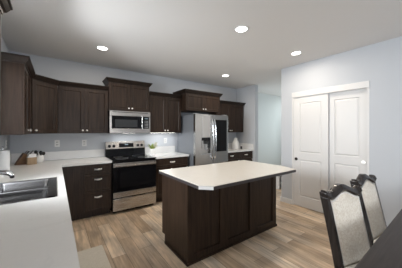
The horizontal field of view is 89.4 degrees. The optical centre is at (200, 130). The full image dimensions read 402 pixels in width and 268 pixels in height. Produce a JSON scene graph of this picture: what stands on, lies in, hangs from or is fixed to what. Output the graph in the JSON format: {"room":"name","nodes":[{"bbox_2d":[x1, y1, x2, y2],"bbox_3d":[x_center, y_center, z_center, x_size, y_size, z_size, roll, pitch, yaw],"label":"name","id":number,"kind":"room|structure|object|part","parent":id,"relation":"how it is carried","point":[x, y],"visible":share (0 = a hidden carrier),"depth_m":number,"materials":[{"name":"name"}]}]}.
{"room":"kitchen","nodes":[
{"label":"kitchen","id":0,"kind":"room"},
{"bbox_2d":[0,37,9,149],"bbox_3d":[-0.808,0.086,0.035,0.120,2.656,7.600,0,0,-36],"label":"wall","id":1,"kind":"structure","parent":0,"point":[4,48],"depth_m":2.84,"materials":[{"name":"grey paint"}]},
{"bbox_2d":[0,0,12,133],"bbox_3d":[-1.074,-0.388,0.814,0.350,0.820,0.991,0,0,-36],"label":"upper cabinet","id":2,"kind":"object","parent":1,"relation":"attached to","point":[5,5],"visible":1,"depth_m":1.24,"materials":[{"name":"brown wood"}]},
{"bbox_3d":[-1.108,-0.351,1.063,0.020,0.738,0.442,0,0,-36],"label":"door","id":3,"kind":"part","parent":2,"relation":"part of","materials":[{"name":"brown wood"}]},
{"bbox_3d":[-0.956,-0.759,0.899,0.060,0.078,0.990,0,0,-36],"label":"crown moulding","id":4,"kind":"part","parent":2,"relation":"part of","materials":[{"name":"brown wood"}]},
{"bbox_2d":[0,52,35,134],"bbox_3d":[-2.225,-0.378,2.420,0.350,0.840,0.863,0,0,-36],"label":"upper cabinet","id":5,"kind":"object","parent":1,"relation":"attached to","point":[17,70],"visible":1,"depth_m":2.14,"materials":[{"name":"brown wood"}]},
{"bbox_3d":[-2.025,-0.341,2.342,0.020,0.758,0.398,0,0,-36],"label":"door","id":6,"kind":"part","parent":5,"relation":"part of","materials":[{"name":"brown wood"}]},
{"bbox_3d":[-2.259,-0.341,2.668,0.020,0.758,0.398,0,0,-36],"label":"door","id":7,"kind":"part","parent":5,"relation":"part of","materials":[{"name":"brown wood"}]},
{"bbox_3d":[-2.107,-0.759,2.505,0.060,0.078,0.862,0,0,-36],"label":"crown moulding","id":8,"kind":"part","parent":5,"relation":"part of","materials":[{"name":"brown wood"}]},
{"bbox_2d":[10,51,280,165],"bbox_3d":[0.080,0.086,5.421,7.840,2.656,0.120,0,0,-36],"label":"wall","id":9,"kind":"structure","parent":0,"point":[58,69],"depth_m":4.19,"materials":[{"name":"grey paint"}]},
{"bbox_2d":[31,74,58,133],"bbox_3d":[-2.533,-0.378,3.085,0.625,0.840,0.628,0,0,-36],"label":"upper cabinet","id":10,"kind":"object","parent":9,"relation":"attached to","point":[44,90],"visible":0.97,"depth_m":3.02,"materials":[{"name":"brown wood"}]},
{"bbox_3d":[-2.310,-0.759,3.039,0.060,0.078,0.423,0,0,12],"label":"crown moulding","id":11,"kind":"part","parent":10,"relation":"part of","materials":[{"name":"brown wood"}]},
{"bbox_2d":[55,140,59,146],"bbox_3d":[-2.482,0.219,3.506,0.074,0.116,0.009,0,0,-36],"label":"wall outlet","id":12,"kind":"object","parent":9,"relation":"attached to","point":[57,142],"visible":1,"depth_m":3.51,"materials":[{"name":"white plastic"}]},
{"bbox_2d":[11,149,104,162],"bbox_3d":[-2.418,0.427,3.545,1.351,0.146,0.019,0,0,-36],"label":"backsplash","id":13,"kind":"structure","parent":9,"relation":"attached to","point":[56,155],"depth_m":3.59,"materials":[{"name":"white stone"}]},
{"bbox_2d":[58,80,108,132],"bbox_3d":[-2.065,-0.378,3.576,0.751,0.840,0.375,0,0,-36],"label":"upper cabinet","id":14,"kind":"object","parent":9,"relation":"attached to","point":[82,107],"visible":0.99,"depth_m":3.44,"materials":[{"name":"brown wood"}]},
{"bbox_3d":[-2.138,-0.341,3.364,0.366,0.758,0.020,0,0,-36],"label":"door","id":15,"kind":"part","parent":14,"relation":"part of","materials":[{"name":"brown wood"}]},
{"bbox_3d":[-1.973,-0.759,3.448,0.751,0.078,0.060,0,0,-36],"label":"crown moulding","id":16,"kind":"part","parent":14,"relation":"part of","materials":[{"name":"brown wood"}]},
{"bbox_3d":[-1.837,-0.341,3.580,0.366,0.758,0.020,0,0,-36],"label":"door","id":17,"kind":"part","parent":14,"relation":"part of","materials":[{"name":"brown wood"}]},
{"bbox_2d":[82,140,86,145],"bbox_3d":[-2.150,0.224,3.744,0.074,0.116,0.009,0,0,-36],"label":"wall outlet","id":18,"kind":"object","parent":9,"relation":"attached to","point":[84,142],"visible":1,"depth_m":3.74,"materials":[{"name":"white plastic"}]},
{"bbox_2d":[102,77,152,111],"bbox_3d":[-1.441,-0.667,4.011,0.860,0.583,0.395,0,0,-36],"label":"upper cabinet","id":19,"kind":"object","parent":9,"relation":"attached to","point":[123,94],"visible":0.98,"depth_m":3.86,"materials":[{"name":"brown wood"}]},
{"bbox_3d":[-1.514,-0.630,3.787,0.376,0.501,0.020,0,0,-36],"label":"door","id":20,"kind":"part","parent":19,"relation":"part of","materials":[{"name":"brown wood"}]},
{"bbox_2d":[108,110,149,132],"bbox_3d":[-1.424,-0.160,3.987,0.757,0.416,0.459,0,0,-36],"label":"microwave","id":21,"kind":"object","parent":19,"relation":"attached to","point":[118,121],"visible":0.99,"depth_m":3.81,"materials":[{"name":"silver metal"}]},
{"bbox_3d":[-1.378,-0.158,3.814,0.559,0.233,0.021,0,0,-36],"label":"door","id":22,"kind":"part","parent":21,"relation":"part of","materials":[{"name":"black glass"}]},
{"bbox_3d":[-1.343,-0.920,3.875,0.859,0.078,0.060,0,0,-36],"label":"crown moulding","id":23,"kind":"part","parent":19,"relation":"part of","materials":[{"name":"brown wood"}]},
{"bbox_3d":[-1.205,-0.630,4.008,0.376,0.501,0.020,0,0,-36],"label":"door","id":24,"kind":"part","parent":19,"relation":"part of","materials":[{"name":"brown wood"}]},
{"bbox_2d":[145,146,174,153],"bbox_3d":[-0.928,0.427,4.612,0.752,0.146,0.019,0,0,-36],"label":"backsplash","id":25,"kind":"structure","parent":9,"relation":"attached to","point":[160,149],"depth_m":4.64,"materials":[{"name":"white stone"}]},
{"bbox_2d":[149,91,181,132],"bbox_3d":[-0.829,-0.376,4.462,0.745,0.843,0.375,0,0,-36],"label":"upper cabinet","id":26,"kind":"object","parent":9,"relation":"attached to","point":[164,108],"visible":0.98,"depth_m":4.33,"materials":[{"name":"brown wood"}]},
{"bbox_3d":[-0.904,-0.341,4.249,0.366,0.758,0.020,0,0,-36],"label":"door","id":27,"kind":"part","parent":26,"relation":"part of","materials":[{"name":"brown wood"}]},
{"bbox_3d":[-0.736,-0.759,4.334,0.745,0.078,0.060,0,0,-36],"label":"crown moulding","id":28,"kind":"part","parent":26,"relation":"part of","materials":[{"name":"brown wood"}]},
{"bbox_3d":[-0.603,-0.341,4.464,0.366,0.758,0.020,0,0,-36],"label":"door","id":29,"kind":"part","parent":26,"relation":"part of","materials":[{"name":"brown wood"}]},
{"bbox_2d":[173,89,222,113],"bbox_3d":[-0.068,-0.676,4.890,1.076,0.460,0.565,0,0,-36],"label":"upper cabinet","id":30,"kind":"object","parent":9,"relation":"attached to","point":[192,101],"visible":0.97,"depth_m":4.66,"materials":[{"name":"brown wood"}]},
{"bbox_3d":[-0.136,-0.635,4.566,0.484,0.371,0.020,0,0,-36],"label":"door","id":31,"kind":"part","parent":30,"relation":"part of","materials":[{"name":"brown wood"}]},
{"bbox_3d":[0.079,-0.863,4.685,1.075,0.085,0.060,0,0,-36],"label":"crown moulding","id":32,"kind":"part","parent":30,"relation":"part of","materials":[{"name":"brown wood"}]},
{"bbox_3d":[0.261,-0.635,4.850,0.484,0.371,0.020,0,0,-36],"label":"door","id":33,"kind":"part","parent":30,"relation":"part of","materials":[{"name":"brown wood"}]},
{"bbox_2d":[208,100,245,131],"bbox_3d":[0.731,-0.371,5.580,1.043,0.826,0.375,0,0,-36],"label":"upper cabinet","id":34,"kind":"object","parent":9,"relation":"attached to","point":[233,110],"visible":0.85,"depth_m":5.51,"materials":[{"name":"brown wood"}]},
{"bbox_3d":[0.586,-0.334,5.316,0.491,0.744,0.020,0,0,-36],"label":"door","id":35,"kind":"part","parent":34,"relation":"part of","materials":[{"name":"brown wood"}]},
{"bbox_3d":[0.823,-0.745,5.452,1.042,0.078,0.060,0,0,-36],"label":"crown moulding","id":36,"kind":"part","parent":34,"relation":"part of","materials":[{"name":"brown wood"}]},
{"bbox_3d":[0.987,-0.334,5.604,0.491,0.744,0.020,0,0,-36],"label":"door","id":37,"kind":"part","parent":34,"relation":"part of","materials":[{"name":"brown wood"}]},
{"bbox_2d":[1,0,401,95],"bbox_3d":[2.329,-1.292,2.284,7.840,0.100,7.840,0,0,-36],"label":"ceiling","id":38,"kind":"structure","parent":0,"point":[197,41],"depth_m":2.59,"materials":[{"name":"white paint"}]},
{"bbox_2d":[96,46,108,50],"bbox_3d":[-1.478,-1.238,3.048,0.176,0.008,0.176,0,0,-36],"label":"recessed light","id":39,"kind":"object","parent":38,"relation":"in","point":[103,48],"visible":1,"depth_m":3.06,"materials":[{"name":"white paint"}]},
{"bbox_2d":[234,25,248,32],"bbox_3d":[0.494,-1.238,2.479,0.176,0.008,0.176,0,0,-36],"label":"recessed light","id":40,"kind":"object","parent":38,"relation":"in","point":[242,28],"visible":1,"depth_m":2.48,"materials":[{"name":"white paint"}]},
{"bbox_2d":[290,51,301,54],"bbox_3d":[1.517,-1.238,3.244,0.176,0.008,0.176,0,0,-36],"label":"recessed light","id":41,"kind":"object","parent":38,"relation":"in","point":[294,52],"visible":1,"depth_m":3.25,"materials":[{"name":"white paint"}]},
{"bbox_2d":[72,187,333,267],"bbox_3d":[2.329,1.464,2.284,7.840,0.100,7.840,0,0,-36],"label":"floor","id":42,"kind":"structure","parent":0,"point":[133,238],"depth_m":2.55,"materials":[{"name":"brown wood"}]},
{"bbox_2d":[62,163,110,220],"bbox_3d":[-1.964,0.977,3.471,0.695,0.875,0.659,0,0,-36],"label":"base cabinet","id":43,"kind":"object","parent":42,"relation":"on","point":[88,187],"visible":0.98,"depth_m":3.25,"materials":[{"name":"brown wood"}]},
{"bbox_3d":[-1.969,0.924,3.129,0.288,0.760,0.018,0,0,-36],"label":"filler panel","id":44,"kind":"part","parent":43,"relation":"part of","materials":[{"name":"brown wood"}]},
{"bbox_3d":[-1.686,1.144,3.331,0.400,0.310,0.020,0,0,-36],"label":"drawer","id":45,"kind":"part","parent":43,"relation":"part of","materials":[{"name":"brown wood"}]},
{"bbox_3d":[-1.686,0.849,3.331,0.400,0.270,0.020,0,0,-36],"label":"drawer","id":46,"kind":"part","parent":43,"relation":"part of","materials":[{"name":"brown wood"}]},
{"bbox_3d":[-1.686,0.628,3.331,0.400,0.163,0.020,0,0,-36],"label":"drawer","id":47,"kind":"part","parent":43,"relation":"part of","materials":[{"name":"brown wood"}]},
{"bbox_2d":[77,245,110,267],"bbox_3d":[-1.039,1.408,1.897,0.415,0.011,1.195,0,0,-36],"label":"kitchen mat","id":48,"kind":"object","parent":42,"relation":"on","point":[95,257],"visible":0.55,"depth_m":2.23,"materials":[{"name":"beige fabric"}]},
{"bbox_2d":[105,141,155,212],"bbox_3d":[-1.330,0.812,3.856,0.774,1.205,0.722,0,0,-36],"label":"range","id":49,"kind":"object","parent":42,"relation":"on","point":[133,172],"visible":0.98,"depth_m":3.65,"materials":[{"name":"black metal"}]},
{"bbox_3d":[-1.521,0.282,4.122,0.768,0.145,0.067,0,0,-36],"label":"control panel","id":50,"kind":"part","parent":49,"relation":"part of","materials":[{"name":"silver metal"}]},
{"bbox_3d":[-1.509,0.289,4.107,0.285,0.080,0.025,0,0,-36],"label":"touch panel","id":51,"kind":"part","parent":49,"relation":"part of","materials":[{"name":"black glass"}]},
{"bbox_2d":[106,154,155,161],"bbox_3d":[-1.349,0.507,3.883,0.774,0.024,0.655,0,0,-36],"label":"cooktop","id":52,"kind":"object","parent":49,"relation":"in","point":[114,157],"depth_m":3.78,"materials":[{"name":"black glass"}]},
{"bbox_3d":[-1.169,0.844,3.632,0.760,0.590,0.037,0,0,-36],"label":"oven door","id":53,"kind":"part","parent":49,"relation":"part of","materials":[{"name":"black glass"}]},
{"bbox_3d":[-1.169,1.258,3.631,0.760,0.203,0.040,0,0,-36],"label":"warming drawer","id":54,"kind":"part","parent":49,"relation":"part of","materials":[{"name":"silver metal"}]},
{"bbox_3d":[-1.157,0.833,3.615,0.756,0.418,0.006,0,0,-36],"label":"door glass","id":55,"kind":"part","parent":49,"relation":"part of","materials":[{"name":"black glass"}]},
{"bbox_3d":[-1.138,0.589,3.588,0.708,0.029,0.064,0,0,-36],"label":"handle","id":56,"kind":"part","parent":49,"relation":"part of","materials":[{"name":"silver metal"}]},
{"bbox_2d":[155,156,187,202],"bbox_3d":[-0.743,0.977,4.346,0.739,0.875,0.659,0,0,-36],"label":"base cabinet","id":57,"kind":"object","parent":42,"relation":"on","point":[176,162],"visible":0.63,"depth_m":4.02,"materials":[{"name":"brown wood"}]},
{"bbox_3d":[-0.732,1.007,4.015,0.364,0.585,0.020,0,0,-36],"label":"door","id":58,"kind":"part","parent":57,"relation":"part of","materials":[{"name":"brown wood"}]},
{"bbox_2d":[146,152,188,158],"bbox_3d":[-0.745,0.519,4.356,0.752,0.038,0.650,0,0,-36],"label":"countertop","id":59,"kind":"structure","parent":57,"relation":"on","point":[167,154],"depth_m":4.22,"materials":[{"name":"white stone"}]},
{"bbox_2d":[147,142,157,154],"bbox_3d":[-1.002,0.370,4.231,0.245,0.260,0.135,0,0,-36],"label":"potted plant","id":60,"kind":"object","parent":59,"relation":"on","point":[152,147],"visible":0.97,"depth_m":4.18,"materials":[{"name":"green plant"}]},
{"bbox_3d":[-1.004,0.435,4.214,0.110,0.130,0.110,0,0,-36],"label":"pot","id":61,"kind":"part","parent":60,"relation":"part of","materials":[{"name":"white ceramic"}]},
{"bbox_3d":[-0.583,0.628,4.122,0.731,0.163,0.020,0,0,-36],"label":"drawer","id":62,"kind":"part","parent":57,"relation":"part of","materials":[{"name":"brown wood"}]},
{"bbox_3d":[-0.433,1.007,4.229,0.364,0.585,0.020,0,0,-36],"label":"door","id":63,"kind":"part","parent":57,"relation":"part of","materials":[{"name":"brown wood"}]},
{"bbox_2d":[178,113,227,166],"bbox_3d":[0.052,0.522,4.748,0.920,1.785,0.842,0,0,-36],"label":"refrigerator","id":64,"kind":"object","parent":42,"relation":"on","point":[204,137],"visible":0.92,"depth_m":4.43,"materials":[{"name":"grey metal"}]},
{"bbox_3d":[0.052,0.182,4.359,0.466,1.065,0.065,0,0,-36],"label":"door","id":65,"kind":"part","parent":64,"relation":"part of","materials":[{"name":"silver metal"}]},
{"bbox_3d":[0.120,-0.095,4.367,0.205,0.471,0.005,0,0,-36],"label":"dispenser panel","id":66,"kind":"part","parent":64,"relation":"part of","materials":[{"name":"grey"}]},
{"bbox_3d":[0.256,0.184,4.421,0.024,0.880,0.072,0,0,-36],"label":"handle","id":67,"kind":"part","parent":64,"relation":"part of","materials":[{"name":"silver metal"}]},
{"bbox_3d":[0.429,0.182,4.629,0.446,1.065,0.065,0,0,-36],"label":"door","id":68,"kind":"part","parent":64,"relation":"part of","materials":[{"name":"silver metal"}]},
{"bbox_3d":[0.453,0.109,4.606,0.345,0.710,0.008,0,0,-36],"label":"glass panel","id":69,"kind":"part","parent":64,"relation":"part of","materials":[{"name":"black glass"}]},
{"bbox_2d":[162,175,276,266],"bbox_3d":[0.299,0.983,2.842,1.574,0.862,0.676,0,0,-36],"label":"kitchen island","id":70,"kind":"object","parent":42,"relation":"on","point":[197,225],"visible":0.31,"depth_m":2.41,"materials":[{"name":"brown wood"}]},
{"bbox_3d":[-0.315,0.983,2.382,0.016,0.862,0.620,0,0,-36],"label":"panel","id":71,"kind":"part","parent":70,"relation":"part of","materials":[{"name":"brown wood"}]},
{"bbox_3d":[0.069,0.968,2.289,0.499,0.832,0.020,0,0,-36],"label":"panel","id":72,"kind":"part","parent":70,"relation":"part of","materials":[{"name":"brown wood"}]},
{"bbox_3d":[0.338,1.400,2.788,1.574,0.028,0.542,0,0,-36],"label":"shoe moulding","id":73,"kind":"part","parent":70,"relation":"part of","materials":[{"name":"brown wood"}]},
{"bbox_2d":[159,160,295,189],"bbox_3d":[0.395,0.532,2.705,1.603,0.040,1.001,0,0,-36],"label":"island countertop","id":74,"kind":"structure","parent":70,"relation":"on","point":[215,176],"depth_m":2.44,"materials":[{"name":"beige stone"}]},
{"bbox_3d":[0.483,0.968,2.585,0.515,0.832,0.020,0,0,-36],"label":"panel","id":75,"kind":"part","parent":70,"relation":"part of","materials":[{"name":"brown wood"}]},
{"bbox_3d":[0.896,0.968,2.881,0.499,0.832,0.020,0,0,-36],"label":"panel","id":76,"kind":"part","parent":70,"relation":"part of","materials":[{"name":"brown wood"}]},
{"bbox_3d":[0.931,0.983,3.276,0.016,0.862,0.620,0,0,-36],"label":"panel","id":77,"kind":"part","parent":70,"relation":"part of","materials":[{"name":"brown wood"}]},
{"bbox_2d":[227,151,252,161],"bbox_3d":[0.816,0.977,5.463,1.045,0.875,0.659,0,0,-36],"label":"base cabinet","id":78,"kind":"object","parent":42,"relation":"on","point":[246,155],"visible":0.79,"depth_m":5.27,"materials":[{"name":"brown wood"}]},
{"bbox_3d":[0.765,0.628,5.088,0.516,0.163,0.020,0,0,-36],"label":"drawer","id":79,"kind":"part","parent":78,"relation":"part of","materials":[{"name":"brown wood"}]},
{"bbox_2d":[228,148,253,152],"bbox_3d":[0.808,0.519,5.470,1.060,0.038,0.650,0,0,-36],"label":"countertop","id":80,"kind":"structure","parent":78,"relation":"on","point":[230,150],"depth_m":5.38,"materials":[{"name":"white stone"}]},
{"bbox_2d":[232,138,238,148],"bbox_3d":[0.940,0.348,5.595,0.229,0.305,0.190,0,0,-36],"label":"vase","id":81,"kind":"object","parent":80,"relation":"on","point":[235,145],"visible":0.97,"depth_m":5.54,"materials":[{"name":"white ceramic"}]},
{"bbox_3d":[1.187,0.628,5.391,0.516,0.163,0.020,0,0,-36],"label":"drawer","id":82,"kind":"part","parent":78,"relation":"part of","materials":[{"name":"brown wood"}]},
{"bbox_3d":[1.187,1.007,5.391,0.516,0.585,0.020,0,0,-36],"label":"door","id":83,"kind":"part","parent":78,"relation":"part of","materials":[{"name":"brown wood"}]},
{"bbox_2d":[276,176,280,188],"bbox_3d":[1.915,1.247,5.063,0.275,0.335,0.260,0,0,-36],"label":"step stool","id":84,"kind":"object","parent":42,"relation":"on","point":[278,178],"visible":0.27,"depth_m":4.93,"materials":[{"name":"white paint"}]},
{"bbox_2d":[319,184,371,267],"bbox_3d":[1.220,0.921,1.388,0.469,0.987,0.604,0,0,-21],"label":"dining chair","id":85,"kind":"object","parent":42,"relation":"on","point":[342,205],"visible":0.92,"depth_m":1.54,"materials":[{"name":"beige fabric"}]},
{"bbox_3d":[1.129,0.478,1.628,0.394,0.101,0.074,0,0,-21],"label":"crest rail","id":86,"kind":"part","parent":85,"relation":"part of","materials":[{"name":"brown wood"}]},
{"bbox_2d":[330,191,368,266],"bbox_3d":[1.147,0.736,1.579,0.322,0.517,0.146,0,0,-21],"label":"cushion","id":87,"kind":"object","parent":85,"relation":"on","point":[346,207],"depth_m":1.54,"materials":[{"name":"beige fabric"}]},
{"bbox_3d":[1.154,0.734,1.562,0.322,0.504,0.120,0,0,-21],"label":"nailhead trim","id":88,"kind":"part","parent":85,"relation":"part of","materials":[{"name":"beige fabric"}]},
{"bbox_2d":[350,174,386,244],"bbox_3d":[1.750,0.921,1.792,0.469,0.987,0.604,0,0,-31],"label":"dining chair","id":89,"kind":"object","parent":42,"relation":"on","point":[375,219],"visible":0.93,"depth_m":1.92,"materials":[{"name":"beige fabric"}]},
{"bbox_3d":[1.619,0.478,2.013,0.394,0.101,0.074,0,0,-31],"label":"crest rail","id":90,"kind":"part","parent":89,"relation":"part of","materials":[{"name":"brown wood"}]},
{"bbox_3d":[1.655,0.734,1.953,0.322,0.504,0.120,0,0,-31],"label":"nailhead trim","id":91,"kind":"part","parent":89,"relation":"part of","materials":[{"name":"grey metal"}]},
{"bbox_2d":[362,181,385,239],"bbox_3d":[1.646,0.736,1.968,0.322,0.517,0.146,0,0,-31],"label":"cushion","id":92,"kind":"object","parent":89,"relation":"on","point":[372,206],"depth_m":1.92,"materials":[{"name":"beige fabric"}]},
{"bbox_2d":[354,209,401,267],"bbox_3d":[1.837,1.034,1.169,2.240,0.760,1.040,0,0,-38],"label":"dining table","id":93,"kind":"object","parent":42,"relation":"on","point":[386,252],"visible":1,"depth_m":1.11,"materials":[{"name":"brown wood"}]},
{"bbox_3d":[-1.604,0.977,1.812,0.647,0.875,3.775,0,0,-36],"label":"base cabinet","id":94,"kind":"object","parent":42,"relation":"on","visible":0},
{"bbox_2d":[0,157,111,267],"bbox_3d":[-1.317,0.519,2.009,1.352,0.038,3.800,0,0,-36],"label":"countertop","id":95,"kind":"structure","parent":94,"relation":"on","point":[39,233],"depth_m":1.07,"materials":[{"name":"white stone"}]},
{"bbox_2d":[0,146,9,175],"bbox_3d":[-2.240,0.337,2.295,0.140,0.326,0.140,0,0,-36],"label":"paper towel roll","id":96,"kind":"object","parent":95,"relation":"on","point":[4,154],"visible":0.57,"depth_m":2.27,"materials":[{"name":"white paper"}]},
{"bbox_2d":[0,170,14,177],"bbox_3d":[-1.632,0.405,1.599,0.254,0.191,0.122,0,0,-36],"label":"faucet","id":97,"kind":"object","parent":95,"relation":"on","point":[10,174],"visible":1,"depth_m":1.61,"materials":[{"name":"silver metal"}]},
{"bbox_2d":[14,150,33,164],"bbox_3d":[-2.661,0.397,3.067,0.100,0.207,0.222,0,0,34],"label":"knife block","id":98,"kind":"object","parent":95,"relation":"on","point":[21,160],"visible":0.77,"depth_m":3.02,"materials":[{"name":"brown wood"}]},
{"bbox_2d":[0,177,56,204],"bbox_3d":[-1.511,0.593,1.728,0.468,0.193,0.788,0,0,-36],"label":"sink","id":99,"kind":"object","parent":95,"relation":"in","point":[35,189],"visible":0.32,"depth_m":1.77,"materials":[{"name":"silver metal"}]},
{"bbox_3d":[-1.412,0.594,1.556,0.389,0.190,0.341,0,0,-36],"label":"bowl","id":100,"kind":"part","parent":99,"relation":"part of","materials":[{"name":"silver metal"}]},
{"bbox_3d":[-1.633,0.594,1.865,0.389,0.190,0.371,0,0,-36],"label":"bowl","id":101,"kind":"part","parent":99,"relation":"part of","materials":[{"name":"silver metal"}]},
{"bbox_2d":[26,154,36,164],"bbox_3d":[-2.541,0.425,3.045,0.080,0.150,0.110,0,0,34],"label":"box","id":102,"kind":"object","parent":95,"relation":"on","point":[31,159],"visible":1,"depth_m":3.02,"materials":[{"name":"brown wood"}]},
{"bbox_2d":[34,150,44,162],"bbox_3d":[-2.552,0.404,3.216,0.142,0.193,0.122,0,0,-36],"label":"utensil crock","id":103,"kind":"object","parent":95,"relation":"on","point":[40,158],"visible":0.83,"depth_m":3.18,"materials":[{"name":"white ceramic"}]},
{"bbox_2d":[236,85,257,161],"bbox_3d":[1.302,0.086,5.793,0.120,2.656,0.700,0,0,-36],"label":"wall","id":104,"kind":"structure","parent":0,"point":[248,95],"depth_m":5.63,"materials":[{"name":"grey paint"}]},
{"bbox_2d":[239,143,253,148],"bbox_3d":[1.231,0.427,5.772,0.019,0.146,0.649,0,0,-36],"label":"backsplash","id":105,"kind":"structure","parent":104,"relation":"attached to","point":[244,145],"depth_m":5.68,"materials":[{"name":"white stone"}]},
{"bbox_2d":[281,36,401,225],"bbox_3d":[3.318,0.086,1.812,0.120,2.656,5.680,0,0,-36],"label":"wall","id":106,"kind":"structure","parent":0,"point":[380,63],"depth_m":2.88,"materials":[{"name":"grey paint"}]},
{"bbox_2d":[280,196,291,204],"bbox_3d":[3.308,1.367,1.814,0.134,0.095,5.694,0,0,-36],"label":"baseboard","id":107,"kind":"structure","parent":106,"relation":"attached to","point":[283,199],"depth_m":3.98,"materials":[{"name":"white paint"}]},
{"bbox_2d":[294,93,328,212],"bbox_3d":[1.958,0.383,3.648,0.044,2.038,0.600,0,0,-36],"label":"door","id":108,"kind":"structure","parent":106,"relation":"in","point":[311,113],"depth_m":3.62,"materials":[{"name":"white paint"}]},
{"bbox_2d":[292,81,368,204],"bbox_3d":[2.135,0.344,3.452,0.132,2.140,1.183,0,0,-36],"label":"trim","id":109,"kind":"structure","parent":106,"relation":"attached to","point":[365,84],"depth_m":3.33,"materials":[{"name":"white paint"}]},
{"bbox_2d":[329,88,366,189],"bbox_3d":[2.312,0.383,3.228,0.044,2.038,0.557,0,0,-36],"label":"door","id":110,"kind":"structure","parent":106,"relation":"in","point":[347,109],"depth_m":3.21,"materials":[{"name":"white paint"}]}
]}

